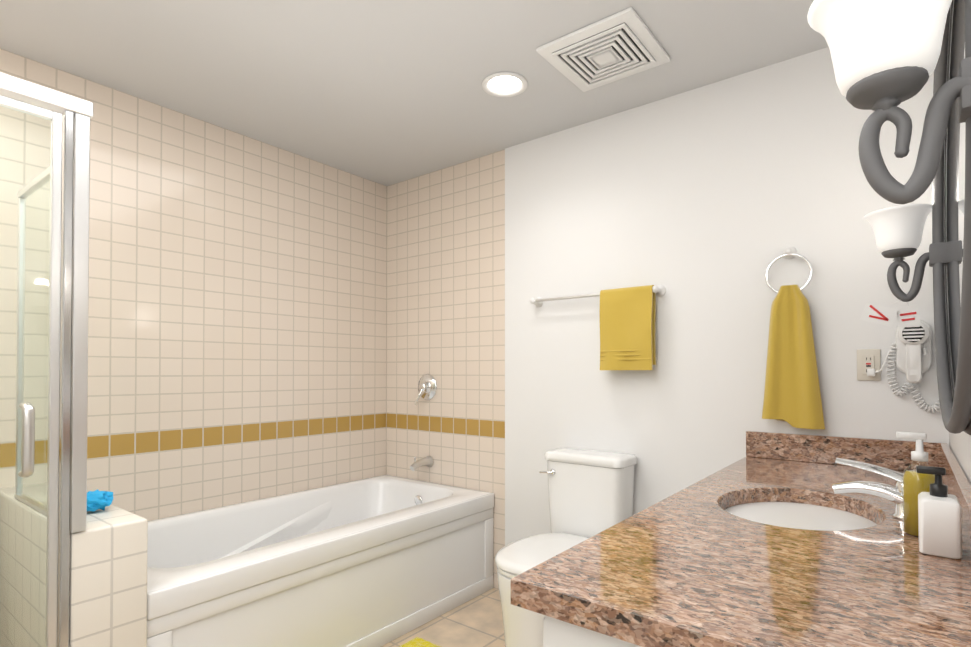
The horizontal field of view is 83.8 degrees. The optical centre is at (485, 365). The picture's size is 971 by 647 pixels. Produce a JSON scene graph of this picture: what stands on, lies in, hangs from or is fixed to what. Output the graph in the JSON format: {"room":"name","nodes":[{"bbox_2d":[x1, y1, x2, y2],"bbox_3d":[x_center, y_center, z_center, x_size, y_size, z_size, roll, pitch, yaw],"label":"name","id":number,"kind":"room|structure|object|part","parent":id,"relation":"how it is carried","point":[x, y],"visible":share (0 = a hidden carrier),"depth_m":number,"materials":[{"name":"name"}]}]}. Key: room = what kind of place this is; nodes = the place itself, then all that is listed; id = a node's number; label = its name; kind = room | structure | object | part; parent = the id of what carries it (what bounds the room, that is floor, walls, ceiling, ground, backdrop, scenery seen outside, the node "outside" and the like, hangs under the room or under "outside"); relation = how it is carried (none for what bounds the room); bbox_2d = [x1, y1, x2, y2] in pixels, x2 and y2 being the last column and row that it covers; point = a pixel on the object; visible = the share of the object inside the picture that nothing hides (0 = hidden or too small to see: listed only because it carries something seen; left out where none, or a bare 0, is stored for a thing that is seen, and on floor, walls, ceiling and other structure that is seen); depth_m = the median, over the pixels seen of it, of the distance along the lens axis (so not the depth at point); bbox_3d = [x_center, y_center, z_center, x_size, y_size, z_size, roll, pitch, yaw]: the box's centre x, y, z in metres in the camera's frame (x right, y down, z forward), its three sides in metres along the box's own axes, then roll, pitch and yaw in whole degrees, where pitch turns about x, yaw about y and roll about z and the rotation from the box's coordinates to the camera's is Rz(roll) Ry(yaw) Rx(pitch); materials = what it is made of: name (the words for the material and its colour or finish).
{"room":"bathroom","nodes":[
{"label":"bathroom","id":0,"kind":"room"},
{"bbox_2d":[0,48,386,520],"bbox_3d":[-1.753,0.012,2.332,0.100,2.480,3.400,-1,-1,38],"label":"wall","id":1,"kind":"structure","parent":0,"point":[237,329],"depth_m":2.70,"materials":[{"name":"tile"}]},
{"bbox_2d":[0,0,828,185],"bbox_3d":[-0.580,-1.290,1.432,3.076,0.100,3.600,-1,-1,38],"label":"ceiling","id":2,"kind":"structure","parent":0,"point":[387,92],"depth_m":2.18,"materials":[{"name":"white paint"}]},
{"bbox_2d":[482,72,527,96],"bbox_3d":[0.084,-1.222,2.359,0.200,0.010,0.200,-1,-1,38],"label":"recessed light","id":3,"kind":"object","parent":2,"relation":"in","point":[505,84],"visible":1,"depth_m":2.35,"materials":[{"name":"white glass"}]},
{"bbox_2d":[536,7,670,91],"bbox_3d":[0.468,-1.218,2.128,0.390,0.024,0.390,-1,-1,38],"label":"ceiling vent","id":4,"kind":"object","parent":2,"relation":"in","point":[617,46],"visible":1,"depth_m":2.09,"materials":[{"name":"white"}]},
{"bbox_2d":[381,588,504,646],"bbox_3d":[-0.580,1.290,1.400,3.076,0.100,3.600,-1,-1,38],"label":"floor","id":5,"kind":"structure","parent":0,"point":[477,621],"depth_m":2.59,"materials":[{"name":"tile"}]},
{"bbox_2d":[0,483,147,646],"bbox_3d":[-1.459,0.858,1.861,0.930,0.775,0.197,-1,-1,38],"label":"wall","id":6,"kind":"structure","parent":5,"relation":"on","point":[108,579],"depth_m":1.63,"materials":[{"name":"tile"}]},
{"bbox_2d":[87,489,113,511],"bbox_3d":[-1.261,0.437,1.740,0.105,0.068,0.108,-1,-1,38],"label":"loofah","id":7,"kind":"object","parent":6,"relation":"on","point":[97,499],"visible":0.56,"depth_m":1.72,"materials":[{"name":"blue plastic"}]},
{"bbox_2d":[147,475,493,646],"bbox_3d":[-0.853,0.986,2.643,0.912,0.540,1.776,-1,-1,38],"label":"tub","id":8,"kind":"object","parent":5,"relation":"on","point":[379,561],"visible":0.83,"depth_m":2.45,"materials":[{"name":"white ceramic"}]},
{"bbox_3d":[-1.027,1.006,1.699,0.011,0.324,0.074,-1,-1,38],"label":"apron frame","id":9,"kind":"part","parent":8,"relation":"part of","materials":[{"name":"white plastic"}]},
{"bbox_3d":[-1.145,0.967,2.772,0.156,0.411,1.100,-1,-1,38],"label":"armrest","id":10,"kind":"part","parent":8,"relation":"part of","materials":[{"name":"white ceramic"}]},
{"bbox_3d":[0.020,1.023,3.039,0.011,0.324,0.074,-1,-1,38],"label":"apron frame","id":11,"kind":"part","parent":8,"relation":"part of","materials":[{"name":"white plastic"}]},
{"bbox_2d":[399,637,440,646],"bbox_3d":[-0.397,1.233,2.034,0.441,0.022,0.831,-1,-1,38],"label":"bath rug","id":12,"kind":"object","parent":5,"relation":"on","point":[417,642],"visible":0.98,"depth_m":2.39,"materials":[{"name":"yellow fabric"}]},
{"bbox_2d":[495,448,636,646],"bbox_3d":[0.338,0.831,2.370,0.414,0.842,0.729,-1,-1,38],"label":"toilet","id":13,"kind":"object","parent":5,"relation":"on","point":[590,492],"visible":0.67,"depth_m":2.44,"materials":[{"name":"white ceramic"}]},
{"bbox_3d":[0.276,0.821,2.291,0.380,0.022,0.520,-1,-1,38],"label":"seat","id":14,"kind":"part","parent":13,"relation":"part of","materials":[{"name":"white ceramic"}]},
{"bbox_3d":[0.276,0.791,2.292,0.388,0.038,0.528,-1,-1,38],"label":"lid","id":15,"kind":"part","parent":13,"relation":"part of","materials":[{"name":"white ceramic"}]},
{"bbox_3d":[0.497,0.657,2.577,0.394,0.395,0.192,-1,-1,38],"label":"tank","id":16,"kind":"part","parent":13,"relation":"part of","materials":[{"name":"white ceramic"}]},
{"bbox_3d":[0.497,0.436,2.580,0.414,0.046,0.210,-1,-1,38],"label":"tank lid","id":17,"kind":"part","parent":13,"relation":"part of","materials":[{"name":"white ceramic"}]},
{"bbox_2d":[543,619,626,646],"bbox_3d":[0.827,0.824,1.389,0.633,0.831,1.669,-1,-1,38],"label":"bathroom vanity","id":18,"kind":"object","parent":5,"relation":"on","point":[554,634],"depth_m":0.88,"materials":[{"name":"wood"},{"name":"painted wood"}]},
{"bbox_3d":[0.228,0.770,1.079,0.018,0.672,0.402,-1,-1,38],"label":"door","id":19,"kind":"part","parent":18,"relation":"part of","materials":[{"name":"white wood"}]},
{"bbox_2d":[511,455,970,646],"bbox_3d":[0.816,0.387,1.384,0.637,0.042,1.699,-1,-1,38],"label":"countertop","id":20,"kind":"structure","parent":18,"relation":"on","point":[673,572],"depth_m":0.91,"materials":[{"name":"brown stone"}]},
{"bbox_2d":[711,491,882,538],"bbox_3d":[0.813,0.467,1.412,0.415,0.142,0.524,-1,-1,38],"label":"sink","id":21,"kind":"object","parent":20,"relation":"in","point":[789,510],"depth_m":1.49,"materials":[{"name":"white ceramic"}]},
{"bbox_2d":[831,455,914,518],"bbox_3d":[0.962,0.300,1.329,0.183,0.130,0.062,-1,-1,38],"label":"faucet","id":22,"kind":"object","parent":20,"relation":"on","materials":[{"name":"silver metal"}]},
{"bbox_2d":[896,432,934,535],"bbox_3d":[0.930,0.254,1.165,0.071,0.217,0.062,-1,-1,38],"label":"soap bottle","id":23,"kind":"object","parent":20,"relation":"on","point":[914,483],"visible":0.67,"depth_m":1.15,"materials":[{"name":"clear plastic"}]},
{"bbox_2d":[916,465,961,558],"bbox_3d":[0.883,0.280,1.056,0.065,0.162,0.092,-1,-1,38],"label":"lotion bottle","id":24,"kind":"object","parent":20,"relation":"on","point":[939,523],"visible":1,"depth_m":1.02,"materials":[{"name":"white plastic"}]},
{"bbox_2d":[505,47,948,545],"bbox_3d":[0.924,0.013,2.456,1.986,2.480,0.108,-1,-1,38],"label":"wall","id":25,"kind":"structure","parent":0,"point":[705,205],"depth_m":2.38,"materials":[{"name":"white paint"}]},
{"bbox_2d":[386,149,504,588],"bbox_3d":[-0.285,0.025,3.406,1.090,2.480,0.100,-1,-1,38],"label":"wall tile","id":26,"kind":"structure","parent":25,"relation":"attached to","point":[446,278],"depth_m":3.29,"materials":[{"name":"beige tile"}]},
{"bbox_2d":[410,456,432,470],"bbox_3d":[-0.401,0.599,3.324,0.072,0.084,0.158,-1,-1,38],"label":"tub spout","id":27,"kind":"object","parent":26,"relation":"attached to","point":[427,461],"visible":1,"depth_m":3.31,"materials":[{"name":"silver metal"}]},
{"bbox_2d":[414,374,436,405],"bbox_3d":[-0.389,0.150,3.369,0.164,0.196,0.082,-1,-1,38],"label":"valve","id":28,"kind":"object","parent":26,"relation":"attached to","point":[427,386],"visible":1,"depth_m":3.37,"materials":[{"name":"silver metal"}]},
{"bbox_3d":[-0.412,0.192,3.365,0.057,0.113,0.047,-1,-1,38],"label":"valve lever","id":29,"kind":"part","parent":28,"relation":"part of","materials":[{"name":"silver metal"}]},
{"bbox_2d":[530,285,665,369],"bbox_3d":[0.516,-0.172,2.649,0.711,0.392,0.093,-1,-1,38],"label":"towel rail","id":30,"kind":"object","parent":25,"relation":"attached to","point":[627,326],"visible":1,"depth_m":2.50,"materials":[{"name":"yellow fabric"}]},
{"bbox_3d":[0.263,-0.339,2.861,0.054,0.054,0.074,-1,-1,38],"label":"post","id":31,"kind":"part","parent":30,"relation":"part of","materials":[{"name":"white plastic"}]},
{"bbox_2d":[600,285,655,369],"bbox_3d":[0.658,-0.172,2.520,0.254,0.387,0.064,-1,-1,38],"label":"towel","id":32,"kind":"object","parent":30,"relation":"hanging from","point":[628,314],"depth_m":2.50,"materials":[{"name":"yellow fabric"}]},
{"bbox_3d":[0.780,-0.344,2.456,0.054,0.054,0.074,-1,-1,38],"label":"post","id":33,"kind":"part","parent":30,"relation":"part of","materials":[{"name":"white plastic"}]},
{"bbox_2d":[762,247,824,428],"bbox_3d":[1.204,-0.117,2.122,0.216,0.718,0.076,-1,-1,38],"label":"towel ring","id":34,"kind":"object","parent":25,"relation":"attached to","point":[792,395],"visible":1,"depth_m":2.11,"materials":[{"name":"yellow fabric"}]},
{"bbox_2d":[746,431,938,469],"bbox_3d":[1.333,0.321,2.046,0.636,0.105,0.021,-1,-1,38],"label":"backsplash","id":35,"kind":"structure","parent":25,"relation":"attached to","point":[768,445],"depth_m":2.06,"materials":[{"name":"brown stone"}]},
{"bbox_2d":[857,349,880,380],"bbox_3d":[1.415,-0.003,1.997,0.072,0.116,0.011,-1,-1,38],"label":"electrical outlet","id":36,"kind":"object","parent":25,"relation":"attached to","point":[868,359],"visible":0.92,"depth_m":2.00,"materials":[{"name":"beige plastic"}]},
{"bbox_2d":[867,320,947,412],"bbox_3d":[1.480,0.001,1.899,0.232,0.329,0.084,-1,-1,38],"label":"dryer","id":37,"kind":"object","parent":25,"relation":"attached to","point":[913,353],"visible":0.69,"depth_m":1.88,"materials":[{"name":"white plastic"}]},
{"bbox_3d":[1.479,0.016,1.930,0.076,0.189,0.027,-1,-1,38],"label":"cord","id":38,"kind":"part","parent":37,"relation":"part of","materials":[{"name":"white plastic"}]},
{"bbox_2d":[902,326,924,341],"bbox_3d":[1.471,-0.111,1.860,0.062,0.062,0.004,-1,-1,38],"label":"grille","id":39,"kind":"object","parent":37,"relation":"attached to","point":[914,333],"depth_m":1.86,"materials":[{"name":"grey plastic"}]},
{"bbox_3d":[1.543,0.011,1.880,0.111,0.307,0.027,-1,-1,38],"label":"cord","id":40,"kind":"part","parent":37,"relation":"part of","materials":[{"name":"white plastic"}]},
{"bbox_2d":[946,8,970,483],"bbox_3d":[0.590,-0.011,0.496,0.100,2.480,3.392,-1,-1,38],"label":"wall","id":41,"kind":"structure","parent":0,"point":[960,445],"depth_m":1.40,"materials":[{"name":"white paint"}]},
{"bbox_2d":[807,0,970,434],"bbox_3d":[0.855,-0.354,1.104,0.220,0.972,1.312,-1,-1,38],"label":"mirror","id":42,"kind":"object","parent":41,"relation":"attached to","point":[888,57],"visible":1,"depth_m":0.67,"materials":[{"name":"silver metal"}]},
{"bbox_2d":[846,66,928,110],"bbox_3d":[0.490,-0.328,0.661,0.082,0.037,0.082,-1,-1,38],"label":"cup","id":43,"kind":"object","parent":42,"relation":"attached to","point":[875,88],"depth_m":0.64,"materials":[{"name":"grey metal"}]},
{"bbox_2d":[807,0,951,96],"bbox_3d":[0.490,-0.397,0.662,0.164,0.115,0.164,-1,-1,38],"label":"shade","id":44,"kind":"object","parent":43,"relation":"on","point":[876,46],"depth_m":0.63,"materials":[{"name":"white glass"}]},
{"bbox_2d":[894,148,909,157],"bbox_3d":[0.501,-0.257,0.651,0.015,0.015,0.014,-1,-1,38],"label":"ball","id":45,"kind":"object","parent":42,"relation":"attached to","point":[899,152],"depth_m":0.65,"materials":[{"name":"grey metal"}]},
{"bbox_2d":[860,204,945,327],"bbox_3d":[1.209,-0.276,1.555,0.220,0.334,0.164,-1,-1,38],"label":"sconce","id":46,"kind":"object","parent":42,"relation":"attached to","point":[898,230],"depth_m":1.53,"materials":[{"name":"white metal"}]},
{"bbox_2d":[858,76,970,203],"bbox_3d":[0.510,-0.262,0.644,0.109,0.137,0.022,-1,-1,38],"label":"sconce","id":47,"kind":"object","parent":42,"relation":"attached to","point":[884,104],"depth_m":0.64,"materials":[{"name":"grey metal"}]},
{"bbox_3d":[0.911,-0.354,1.060,0.025,0.969,1.129,-1,-1,38],"label":"frame","id":48,"kind":"part","parent":42,"relation":"part of","materials":[{"name":"grey metal"}]},
{"bbox_3d":[0.931,-0.354,1.044,0.025,0.972,1.132,-1,-1,38],"label":"frame","id":49,"kind":"part","parent":42,"relation":"part of","materials":[{"name":"grey metal"}]},
{"bbox_2d":[957,57,970,122],"bbox_3d":[0.575,-0.319,0.613,0.058,0.058,0.050,-1,-1,38],"label":"clamp","id":50,"kind":"object","parent":42,"relation":"attached to","point":[964,73],"depth_m":0.61,"materials":[{"name":"grey metal"}]},
{"bbox_2d":[939,443,970,566],"bbox_3d":[1.052,0.311,1.187,0.022,0.105,1.678,-1,-1,38],"label":"backsplash","id":51,"kind":"structure","parent":41,"relation":"attached to","point":[956,480],"depth_m":1.21,"materials":[{"name":"brown stone"}]},
{"bbox_3d":[-1.437,1.187,1.162,0.100,0.100,0.868,-1,-1,38],"label":"sill","id":52,"kind":"structure","parent":0,"visible":0},
{"bbox_2d":[0,72,92,646],"bbox_3d":[-1.656,0.193,1.367,0.714,1.891,0.922,-1,-1,38],"label":"shower enclosure","id":53,"kind":"object","parent":52,"relation":"on","point":[66,173],"visible":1,"depth_m":1.50,"materials":[{"name":"clear glass"}]},
{"bbox_3d":[-1.431,0.211,1.170,0.006,1.803,0.799,-1,-1,38],"label":"door glass","id":54,"kind":"part","parent":53,"relation":"part of","materials":[{"name":"clear glass"}]},
{"bbox_3d":[-1.431,-0.690,1.181,0.020,0.022,0.774,-1,-1,38],"label":"door rail","id":55,"kind":"part","parent":53,"relation":"part of","materials":[{"name":"silver metal"}]},
{"bbox_3d":[-1.199,0.195,1.413,0.051,0.198,0.024,-1,-1,38],"label":"door handle","id":56,"kind":"part","parent":53,"relation":"part of","materials":[{"name":"silver metal"}]},
{"bbox_3d":[-1.420,-0.613,1.750,0.628,0.025,0.022,-1,-1,38],"label":"panel","id":57,"kind":"part","parent":53,"relation":"part of","materials":[{"name":"clear glass"}]},
{"bbox_3d":[-1.416,-0.074,1.740,0.618,1.063,0.006,-1,-1,38],"label":"panel glass","id":58,"kind":"part","parent":53,"relation":"part of","materials":[{"name":"clear glass"}]},
{"bbox_3d":[-1.153,-0.121,1.533,0.042,1.174,0.035,-1,-1,38],"label":"post","id":59,"kind":"part","parent":53,"relation":"part of","materials":[{"name":"silver metal"}]}
]}

